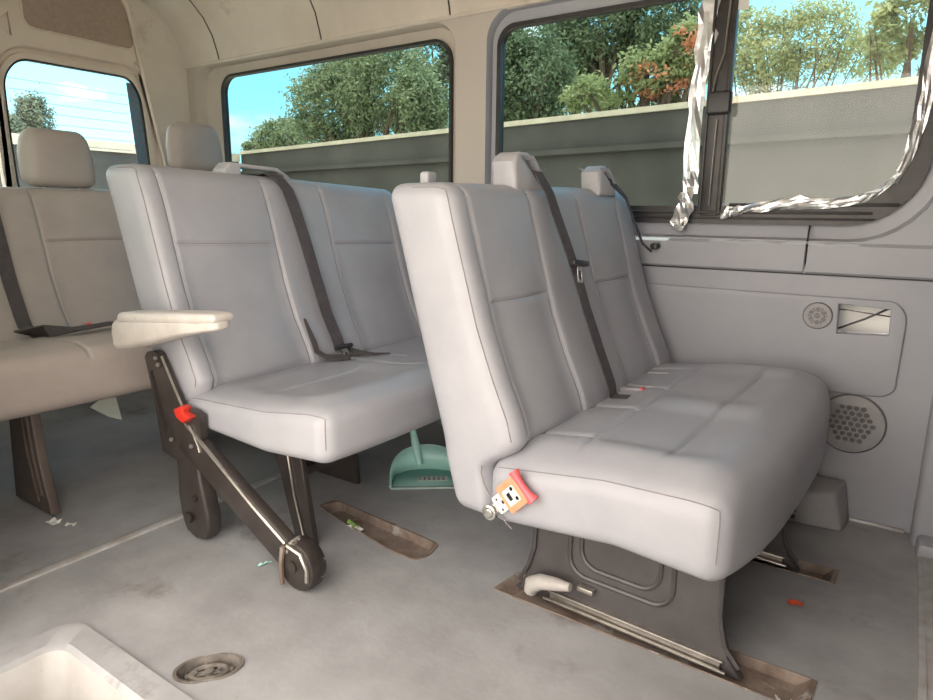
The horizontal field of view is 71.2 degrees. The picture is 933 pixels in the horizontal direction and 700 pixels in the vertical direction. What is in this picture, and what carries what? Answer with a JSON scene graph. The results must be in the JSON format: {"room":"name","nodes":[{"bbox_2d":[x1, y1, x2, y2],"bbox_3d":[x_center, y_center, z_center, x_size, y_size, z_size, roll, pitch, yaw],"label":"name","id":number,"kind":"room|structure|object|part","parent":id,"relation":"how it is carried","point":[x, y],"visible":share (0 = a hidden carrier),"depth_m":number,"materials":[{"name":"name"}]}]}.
{"room":"vehicle interior","nodes":[
{"label":"vehicle interior","id":0,"kind":"room"},
{"bbox_2d":[126,0,190,166],"bbox_3d":[-1.936,-0.674,2.746,0.044,1.936,1.795,9,14,33],"label":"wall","id":1,"kind":"structure","parent":0,"point":[162,59],"depth_m":3.21,"materials":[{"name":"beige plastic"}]},
{"bbox_2d":[0,11,11,35],"bbox_3d":[-1.885,-1.331,2.645,0.009,0.094,0.055,9,14,33],"label":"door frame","id":2,"kind":"structure","parent":1,"relation":"attached to","point":[7,11],"depth_m":2.66,"materials":[{"name":"beige plastic"}]},
{"bbox_2d":[0,94,12,186],"bbox_3d":[-2.138,-0.617,2.466,0.035,1.830,0.735,9,14,33],"label":"door","id":3,"kind":"structure","parent":1,"relation":"in","point":[1,126],"depth_m":2.72,"materials":[{"name":"beige plastic"}]},
{"bbox_2d":[0,0,162,186],"bbox_3d":[-1.721,-0.738,3.060,0.044,1.830,0.800,9,14,33],"label":"door","id":4,"kind":"structure","parent":1,"relation":"in","point":[95,35],"depth_m":2.86,"materials":[{"name":"beige plastic"}]},
{"bbox_2d":[3,59,149,186],"bbox_3d":[-1.748,-0.986,2.976,0.016,0.568,0.616,9,14,33],"label":"window","id":5,"kind":"structure","parent":4,"relation":"attached to","point":[135,103],"depth_m":3.13,"materials":[{"name":"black glass"}]},
{"bbox_3d":[-1.709,-1.495,2.877,0.009,0.221,0.466,9,14,33],"label":"felt panel","id":6,"kind":"part","parent":4,"relation":"part of","materials":[{"name":"brown fabric"}]},
{"bbox_2d":[122,0,166,166],"bbox_3d":[-1.895,-0.676,2.760,0.018,1.866,1.528,9,14,33],"label":"trim","id":7,"kind":"structure","parent":1,"relation":"attached to","point":[125,3],"depth_m":3.14,"materials":[{"name":"beige plastic"}]},
{"bbox_2d":[140,0,550,65],"bbox_3d":[-0.257,-1.205,1.474,4.066,0.350,1.786,9,14,33],"label":"ceiling","id":8,"kind":"structure","parent":0,"point":[237,27],"depth_m":2.85,"materials":[{"name":"beige plastic"}]},
{"bbox_2d":[0,389,917,699],"bbox_3d":[-0.280,0.525,1.817,4.048,0.026,1.822,9,14,33],"label":"floor","id":9,"kind":"structure","parent":0,"point":[380,623],"depth_m":1.51,"materials":[{"name":"grey plastic"}]},
{"bbox_2d":[45,517,61,524],"bbox_3d":[-1.176,0.487,1.853,0.035,0.012,0.030,4,12,16],"label":"paper scrap","id":10,"kind":"object","parent":9,"relation":"on","point":[53,521],"visible":1,"depth_m":1.85,"materials":[{"name":"white paper"}]},
{"bbox_2d":[64,522,76,525],"bbox_3d":[-1.119,0.492,1.843,0.027,0.008,0.022,-3,13,-17],"label":"paper scrap","id":11,"kind":"object","parent":9,"relation":"on","point":[67,523],"visible":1,"depth_m":1.84,"materials":[{"name":"white paper"}]},
{"bbox_2d":[0,623,192,699],"bbox_3d":[-0.514,0.810,1.014,1.056,0.273,0.356,9,14,33],"label":"step","id":12,"kind":"structure","parent":9,"relation":"in","point":[73,661],"depth_m":1.29,"materials":[{"name":"grey plastic"}]},
{"bbox_2d":[90,397,121,419],"bbox_3d":[-1.366,0.232,2.466,0.023,0.092,0.105,9,14,33],"label":"card","id":13,"kind":"object","parent":9,"relation":"on","point":[109,407],"visible":0.88,"depth_m":2.48,"materials":[{"name":"white paper"}]},
{"bbox_2d":[0,122,222,514],"bbox_3d":[-1.210,-0.249,2.346,0.780,1.236,1.610,9,14,33],"label":"seat","id":14,"kind":"object","parent":9,"relation":"on","point":[66,277],"visible":0.42,"depth_m":2.23,"materials":[{"name":"beige leather"}]},
{"bbox_3d":[-1.288,0.303,1.927,0.233,0.327,0.026,9,14,33],"label":"leg","id":15,"kind":"part","parent":14,"relation":"part of","materials":[{"name":"brown metal"}]},
{"bbox_3d":[-1.392,-0.303,2.461,0.339,0.600,1.610,9,14,33],"label":"backrest","id":16,"kind":"part","parent":14,"relation":"part of","materials":[{"name":"beige leather"}]},
{"bbox_2d":[0,327,151,421],"bbox_3d":[-1.126,-0.018,2.335,0.572,0.188,1.610,9,14,33],"label":"cushion","id":17,"kind":"object","parent":14,"relation":"on","point":[43,369],"depth_m":1.87,"materials":[{"name":"beige leather"}]},
{"bbox_2d":[0,473,280,592],"bbox_3d":[-0.720,0.450,2.068,0.026,0.007,1.716,9,14,33],"label":"floor strip","id":18,"kind":"object","parent":9,"relation":"on","point":[21,580],"visible":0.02,"depth_m":1.71,"materials":[{"name":"metal"}]},
{"bbox_2d":[172,652,244,683],"bbox_3d":[-0.505,0.637,1.278,0.134,0.035,0.077,-3,12,-16],"label":"anchor","id":19,"kind":"object","parent":9,"relation":"in","point":[218,666],"visible":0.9,"depth_m":1.28,"materials":[{"name":"metal"}]},
{"bbox_2d":[106,162,440,590],"bbox_3d":[-0.377,-0.057,2.033,0.867,1.017,1.140,9,14,33],"label":"seat","id":20,"kind":"object","parent":9,"relation":"on","point":[278,315],"visible":0.83,"depth_m":1.77,"materials":[{"name":"grey leather"}]},
{"bbox_3d":[-0.748,-0.039,1.640,0.449,0.127,0.075,9,14,33],"label":"arm","id":21,"kind":"part","parent":20,"relation":"part of"},
{"bbox_3d":[-0.724,0.165,1.681,0.074,0.046,0.026,9,14,33],"label":"release lever","id":22,"kind":"part","parent":20,"relation":"part of","materials":[{"name":"red plastic"}]},
{"bbox_3d":[-0.726,0.368,1.763,0.128,0.287,0.044,9,14,33],"label":"drop leg","id":23,"kind":"part","parent":20,"relation":"part of","materials":[{"name":"black paint"}]},
{"bbox_3d":[-0.554,-0.208,2.176,0.379,0.742,1.056,9,14,33],"label":"backrest","id":24,"kind":"part","parent":20,"relation":"part of","materials":[{"name":"grey leather"}]},
{"bbox_3d":[-0.463,0.368,1.754,0.158,0.295,0.018,9,14,33],"label":"leg","id":25,"kind":"part","parent":20,"relation":"part of","materials":[{"name":"black paint"}]},
{"bbox_2d":[186,336,440,462],"bbox_3d":[-0.238,0.087,2.018,0.585,0.156,1.056,9,14,33],"label":"cushion","id":26,"kind":"object","parent":20,"relation":"on","point":[328,402],"depth_m":1.67,"materials":[{"name":"grey leather"}]},
{"bbox_3d":[-0.453,0.279,2.174,0.246,0.295,0.018,9,14,33],"label":"leg","id":27,"kind":"part","parent":20,"relation":"part of","materials":[{"name":"black paint"}]},
{"bbox_2d":[320,501,437,559],"bbox_3d":[-0.266,0.513,1.852,0.453,0.025,0.110,11,16,40],"label":"rail","id":28,"kind":"object","parent":9,"relation":"in","point":[395,538],"visible":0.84,"depth_m":1.85,"materials":[{"name":"metal"}]},
{"bbox_2d":[347,519,356,526],"bbox_3d":[-0.327,0.500,1.876,0.023,0.014,0.045,-8,15,-35],"label":"wrapper","id":29,"kind":"object","parent":28,"relation":"in","point":[350,522],"visible":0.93,"depth_m":1.89,"materials":[{"name":"green plastic"}]},
{"bbox_2d":[347,525,362,530],"bbox_3d":[-0.315,0.503,1.848,0.036,0.015,0.032,-8,15,-35],"label":"wrapper","id":30,"kind":"object","parent":28,"relation":"in","point":[356,527],"visible":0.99,"depth_m":1.85,"materials":[{"name":"white plastic"}]},
{"bbox_2d":[389,430,453,489],"bbox_3d":[-0.134,0.315,2.192,0.249,0.232,0.228,0,12,-4],"label":"dustpan","id":31,"kind":"object","parent":9,"relation":"on","point":[417,466],"visible":0.82,"depth_m":2.23,"materials":[{"name":"teal plastic"}]},
{"bbox_3d":[-0.180,0.291,2.256,0.031,0.211,0.096,-9,15,-37],"label":"handle","id":32,"kind":"part","parent":31,"relation":"part of","materials":[{"name":"teal plastic"}]},
{"bbox_2d":[419,477,443,479],"bbox_3d":[-0.117,0.428,2.174,0.086,0.001,0.028,0,12,-4],"label":"print","id":33,"kind":"object","parent":31,"relation":"on","point":[420,478],"depth_m":2.17},
{"bbox_2d":[392,152,829,680],"bbox_3d":[0.429,0.027,1.684,0.862,1.038,0.984,10,15,37],"label":"seat","id":34,"kind":"object","parent":9,"relation":"on","point":[643,481],"visible":1,"depth_m":1.45,"materials":[{"name":"grey leather"}]},
{"bbox_3d":[-0.088,-0.398,1.513,0.026,0.031,0.035,10,15,37],"label":"release knob","id":35,"kind":"part","parent":34,"relation":"part of","materials":[{"name":"grey plastic"}]},
{"bbox_3d":[0.086,0.319,1.397,0.077,0.077,0.004,10,15,37],"label":"latch plate","id":36,"kind":"part","parent":34,"relation":"part of","materials":[{"name":"plastic"}]},
{"bbox_3d":[0.242,-0.073,1.811,0.387,0.755,0.924,10,15,37],"label":"backrest","id":37,"kind":"part","parent":34,"relation":"part of","materials":[{"name":"grey leather"}]},
{"bbox_3d":[0.185,0.541,1.486,0.122,0.067,0.040,10,15,37],"label":"release lever","id":38,"kind":"part","parent":34,"relation":"part of","materials":[{"name":"grey plastic"}]},
{"bbox_3d":[0.292,-0.196,1.677,0.011,0.046,0.029,11,16,40],"label":"tongue plate","id":39,"kind":"part","parent":34,"relation":"part of","materials":[{"name":"metal"}]},
{"bbox_3d":[0.332,0.470,1.410,0.537,0.283,0.023,10,15,37],"label":"leg","id":40,"kind":"part","parent":34,"relation":"part of","materials":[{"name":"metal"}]},
{"bbox_3d":[0.345,0.596,1.398,0.414,0.022,0.021,10,15,37],"label":"slide rail","id":41,"kind":"part","parent":34,"relation":"part of","materials":[{"name":"metal"}]},
{"bbox_2d":[492,363,829,580],"bbox_3d":[0.547,0.219,1.628,0.558,0.266,0.924,10,15,37],"label":"cushion","id":42,"kind":"object","parent":34,"relation":"on","point":[694,469],"depth_m":1.36,"materials":[{"name":"grey leather"}]},
{"bbox_3d":[0.657,0.516,1.789,0.414,0.022,0.021,10,15,37],"label":"slide rail","id":43,"kind":"part","parent":34,"relation":"part of","materials":[{"name":"metal"}]},
{"bbox_3d":[0.643,0.391,1.801,0.537,0.283,0.023,10,15,37],"label":"leg","id":44,"kind":"part","parent":34,"relation":"part of","materials":[{"name":"metal"}]},
{"bbox_2d":[493,572,816,699],"bbox_3d":[0.368,0.614,1.404,0.678,0.023,0.109,9,14,33],"label":"rail","id":45,"kind":"object","parent":9,"relation":"in","point":[762,678],"visible":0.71,"depth_m":1.31,"materials":[{"name":"metal"}]},
{"bbox_2d":[751,558,838,583],"bbox_3d":[0.644,0.534,1.795,0.663,0.023,0.077,8,14,32],"label":"rail","id":46,"kind":"object","parent":9,"relation":"in","point":[819,572],"visible":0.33,"depth_m":1.67,"materials":[{"name":"metal"}]},
{"bbox_2d":[788,599,802,605],"bbox_3d":[0.759,0.582,1.504,0.032,0.008,0.022,7,14,28],"label":"wrapper","id":47,"kind":"object","parent":9,"relation":"on","point":[794,601],"visible":1,"depth_m":1.50,"materials":[{"name":"red plastic"}]},
{"bbox_2d":[788,476,848,530],"bbox_3d":[1.003,0.442,1.916,0.216,0.122,0.123,9,14,33],"label":"box","id":48,"kind":"object","parent":9,"relation":"in","point":[824,504],"visible":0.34,"depth_m":1.88,"materials":[{"name":"grey plastic"}]},
{"bbox_2d":[918,555,932,699],"bbox_3d":[0.831,0.661,1.145,0.062,0.009,1.390,9,14,33],"label":"threshold strip","id":49,"kind":"object","parent":9,"relation":"on","point":[925,565],"visible":1,"depth_m":1.41,"materials":[{"name":"metal"}]},
{"bbox_2d":[187,9,932,532],"bbox_3d":[0.245,-0.446,2.372,4.030,1.690,0.026,9,14,33],"label":"wall","id":50,"kind":"structure","parent":0,"point":[881,482],"depth_m":1.88,"materials":[{"name":"grey plastic"}]},
{"bbox_2d":[189,0,450,58],"bbox_3d":[-0.870,-1.409,2.394,1.380,0.338,0.871,9,14,33],"label":"trim","id":51,"kind":"structure","parent":50,"relation":"attached to","point":[189,0],"depth_m":3.00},
{"bbox_2d":[195,23,455,182],"bbox_3d":[-0.692,-0.954,2.938,1.610,0.757,0.062,9,14,33],"label":"window","id":52,"kind":"structure","parent":50,"relation":"in","point":[213,81],"depth_m":2.87,"materials":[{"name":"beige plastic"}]},
{"bbox_2d":[184,0,547,68],"bbox_3d":[0.238,-1.182,2.203,4.022,0.014,0.014,9,14,33],"label":"trim","id":53,"kind":"structure","parent":50,"relation":"attached to","point":[525,2],"depth_m":2.58,"materials":[{"name":"beige plastic"}]},
{"bbox_2d":[484,0,932,242],"bbox_3d":[0.670,-0.746,2.035,1.412,0.779,0.066,9,14,33],"label":"window","id":54,"kind":"structure","parent":50,"relation":"in","point":[884,215],"depth_m":1.97,"materials":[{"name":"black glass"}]},
{"bbox_2d":[670,192,693,231],"bbox_3d":[0.678,-0.435,2.052,0.071,0.122,0.014,9,14,33],"label":"strip","id":55,"kind":"object","parent":54,"relation":"attached to","point":[685,207],"visible":1,"depth_m":2.05,"materials":[{"name":"silver metal"}]},
{"bbox_2d":[683,0,720,193],"bbox_3d":[0.714,-0.765,1.988,0.078,0.566,0.015,9,14,33],"label":"strip","id":56,"kind":"object","parent":54,"relation":"attached to","point":[696,98],"visible":0.98,"depth_m":2.00,"materials":[{"name":"silver metal"}]},
{"bbox_3d":[0.765,-0.735,1.977,0.068,0.642,0.033,9,14,33],"label":"post","id":57,"kind":"part","parent":54,"relation":"part of","materials":[{"name":"black plastic"}]},
{"bbox_2d":[738,0,749,10],"bbox_3d":[0.800,-1.023,1.884,0.046,0.075,0.002,9,14,33],"label":"paper tag","id":58,"kind":"object","parent":54,"relation":"attached to","point":[743,4],"visible":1,"depth_m":1.89,"materials":[{"name":"white paper"}]},
{"bbox_2d":[720,171,901,219],"bbox_3d":[0.968,-0.439,1.868,0.457,0.134,0.018,9,14,33],"label":"strip","id":59,"kind":"object","parent":54,"relation":"attached to","point":[798,202],"visible":1,"depth_m":1.87,"materials":[{"name":"silver metal"}]},
{"bbox_2d":[894,31,932,183],"bbox_3d":[1.179,-0.703,1.679,0.074,0.531,0.010,9,14,33],"label":"strip","id":60,"kind":"object","parent":54,"relation":"attached to","point":[920,119],"visible":1,"depth_m":1.70,"materials":[{"name":"silver metal"}]},
{"bbox_2d":[646,283,906,396],"bbox_3d":[0.599,-0.085,2.177,1.436,0.280,0.011,9,14,33],"label":"wall panel","id":61,"kind":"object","parent":50,"relation":"attached to","point":[696,324],"depth_m":1.95,"materials":[{"name":"grey plastic"}]},
{"bbox_2d":[635,236,932,281],"bbox_3d":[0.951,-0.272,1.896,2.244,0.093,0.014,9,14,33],"label":"trim","id":62,"kind":"structure","parent":50,"relation":"attached to","point":[886,260],"depth_m":1.89,"materials":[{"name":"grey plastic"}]},
{"bbox_2d":[805,225,810,264],"bbox_3d":[0.989,-0.296,1.891,0.006,0.140,0.042,7,14,29],"label":"trim","id":63,"kind":"structure","parent":50,"relation":"attached to","point":[809,225],"depth_m":1.88,"materials":[{"name":"black rubber"}]},
{"bbox_2d":[803,302,832,328],"bbox_3d":[1.013,-0.099,1.879,0.078,0.078,0.006,9,14,33],"label":"air vent","id":64,"kind":"object","parent":50,"relation":"attached to","point":[817,315],"visible":1,"depth_m":1.88,"materials":[{"name":"grey plastic"}]},
{"bbox_2d":[826,394,886,452],"bbox_3d":[1.112,0.213,1.884,0.177,0.177,0.010,9,14,33],"label":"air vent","id":65,"kind":"object","parent":50,"relation":"in","point":[857,424],"visible":0.91,"depth_m":1.88,"materials":[{"name":"grey plastic"}]},
{"bbox_2d":[838,309,888,328],"bbox_3d":[1.123,-0.090,1.846,0.142,0.083,0.024,9,14,33],"label":"wire","id":66,"kind":"object","parent":50,"relation":"attached to","point":[884,310],"visible":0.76,"depth_m":1.85,"materials":[{"name":"black plastic"}]},
{"bbox_2d":[839,309,889,316],"bbox_3d":[1.128,-0.106,1.844,0.147,0.014,0.025,9,14,33],"label":"wire","id":67,"kind":"object","parent":50,"relation":"attached to","point":[839,309],"visible":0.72,"depth_m":1.85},
{"bbox_2d":[848,517,903,532],"bbox_3d":[1.164,0.504,1.904,0.194,0.009,0.012,9,14,33],"label":"trim","id":68,"kind":"structure","parent":50,"relation":"attached to","point":[850,518],"depth_m":1.88,"materials":[{"name":"metal"}]},
{"bbox_2d":[838,304,890,333],"bbox_3d":[0.289,0.248,2.581,4.136,1.496,0.011,9,14,33],"label":"wall","id":69,"kind":"structure","parent":0,"point":[876,324],"depth_m":1.90,"materials":[{"name":"white paint"}]},
{"bbox_2d":[910,396,932,545],"bbox_3d":[1.554,0.152,1.522,0.757,0.898,0.088,9,14,33],"label":"wall","id":70,"kind":"structure","parent":0,"point":[922,520],"depth_m":1.75,"materials":[{"name":"grey plastic"}]},
{"bbox_2d":[915,535,932,558],"bbox_3d":[1.500,0.571,1.559,0.704,0.053,0.088,9,14,33],"label":"trim","id":71,"kind":"structure","parent":70,"relation":"attached to","point":[924,543],"depth_m":1.71,"materials":[{"name":"grey plastic"}]},
{"label":"outside","id":72,"kind":"structure","parent":0,"visible":0},
{"bbox_3d":[2.483,0.230,7.013,61.600,0.176,52.800,9,14,33],"label":"ground","id":73,"kind":"structure","parent":72,"visible":0},
{"bbox_2d":[7,82,58,133],"bbox_3d":[-12.437,-5.041,18.649,1.294,5.034,1.604,9,14,33],"label":"tree","id":74,"kind":"object","parent":73,"relation":"on","point":[34,107],"visible":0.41,"depth_m":18.16,"materials":[{"name":"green plant"}]},
{"bbox_2d":[0,133,239,189],"bbox_3d":[-5.785,-1.046,6.511,0.317,2.363,8.272,9,14,33],"label":"wall","id":75,"kind":"structure","parent":73,"relation":"on","point":[101,165],"depth_m":8.01,"materials":[{"name":"concrete"}]},
{"bbox_2d":[240,116,308,150],"bbox_3d":[-4.476,-3.569,15.396,2.268,3.683,1.468,9,14,33],"label":"leafy tree","id":76,"kind":"object","parent":73,"relation":"on","point":[272,137],"visible":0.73,"depth_m":14.69,"materials":[{"name":"green plant"}]},
{"bbox_2d":[278,45,448,144],"bbox_3d":[-1.713,-3.633,12.497,4.303,5.038,2.261,9,15,36],"label":"leafy tree","id":77,"kind":"object","parent":73,"relation":"on","point":[415,99],"visible":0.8,"depth_m":11.65,"materials":[{"name":"green plant"}]},
{"bbox_2d":[418,44,448,129],"bbox_3d":[-0.532,-4.063,13.643,1.097,5.425,0.952,9,14,33],"label":"leafy tree","id":78,"kind":"object","parent":73,"relation":"on","point":[443,55],"visible":0.25,"depth_m":13.07,"materials":[{"name":"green plant"}]},
{"bbox_2d":[504,25,586,121],"bbox_3d":[0.806,-2.783,9.741,1.782,4.564,1.357,12,16,42],"label":"leafy tree","id":79,"kind":"object","parent":73,"relation":"on","point":[522,79],"visible":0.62,"depth_m":9.15,"materials":[{"name":"green plant"}]},
{"bbox_2d":[239,76,918,205],"bbox_3d":[2.662,-0.550,4.486,16.254,2.402,0.343,12,16,42],"label":"wall","id":80,"kind":"structure","parent":73,"relation":"on","point":[844,140],"depth_m":5.06,"materials":[{"name":"concrete"}]},
{"bbox_2d":[529,0,701,115],"bbox_3d":[2.342,-3.540,11.136,3.379,5.498,1.784,10,15,39],"label":"leafy tree","id":81,"kind":"object","parent":73,"relation":"on","point":[626,30],"visible":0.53,"depth_m":10.48,"materials":[{"name":"green plant"}]},
{"bbox_2d":[558,11,738,113],"bbox_3d":[2.058,-1.984,7.923,2.069,3.774,1.027,10,15,37],"label":"flowering tree","id":82,"kind":"object","parent":73,"relation":"on","point":[670,81],"visible":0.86,"depth_m":7.44,"materials":[{"name":"green plant"}]},
{"bbox_2d":[733,0,918,95],"bbox_3d":[4.754,-2.662,9.323,2.740,4.576,1.406,4,12,16],"label":"tree","id":83,"kind":"object","parent":73,"relation":"on","point":[786,60],"visible":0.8,"depth_m":8.94,"materials":[{"name":"green plant"}]},
{"bbox_2d":[858,0,929,80],"bbox_3d":[4.140,-1.580,6.215,0.988,3.735,0.673,9,14,33],"label":"leafy tree","id":84,"kind":"object","parent":73,"relation":"on","point":[886,19],"visible":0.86,"depth_m":5.97,"materials":[{"name":"green plant"}]}
]}

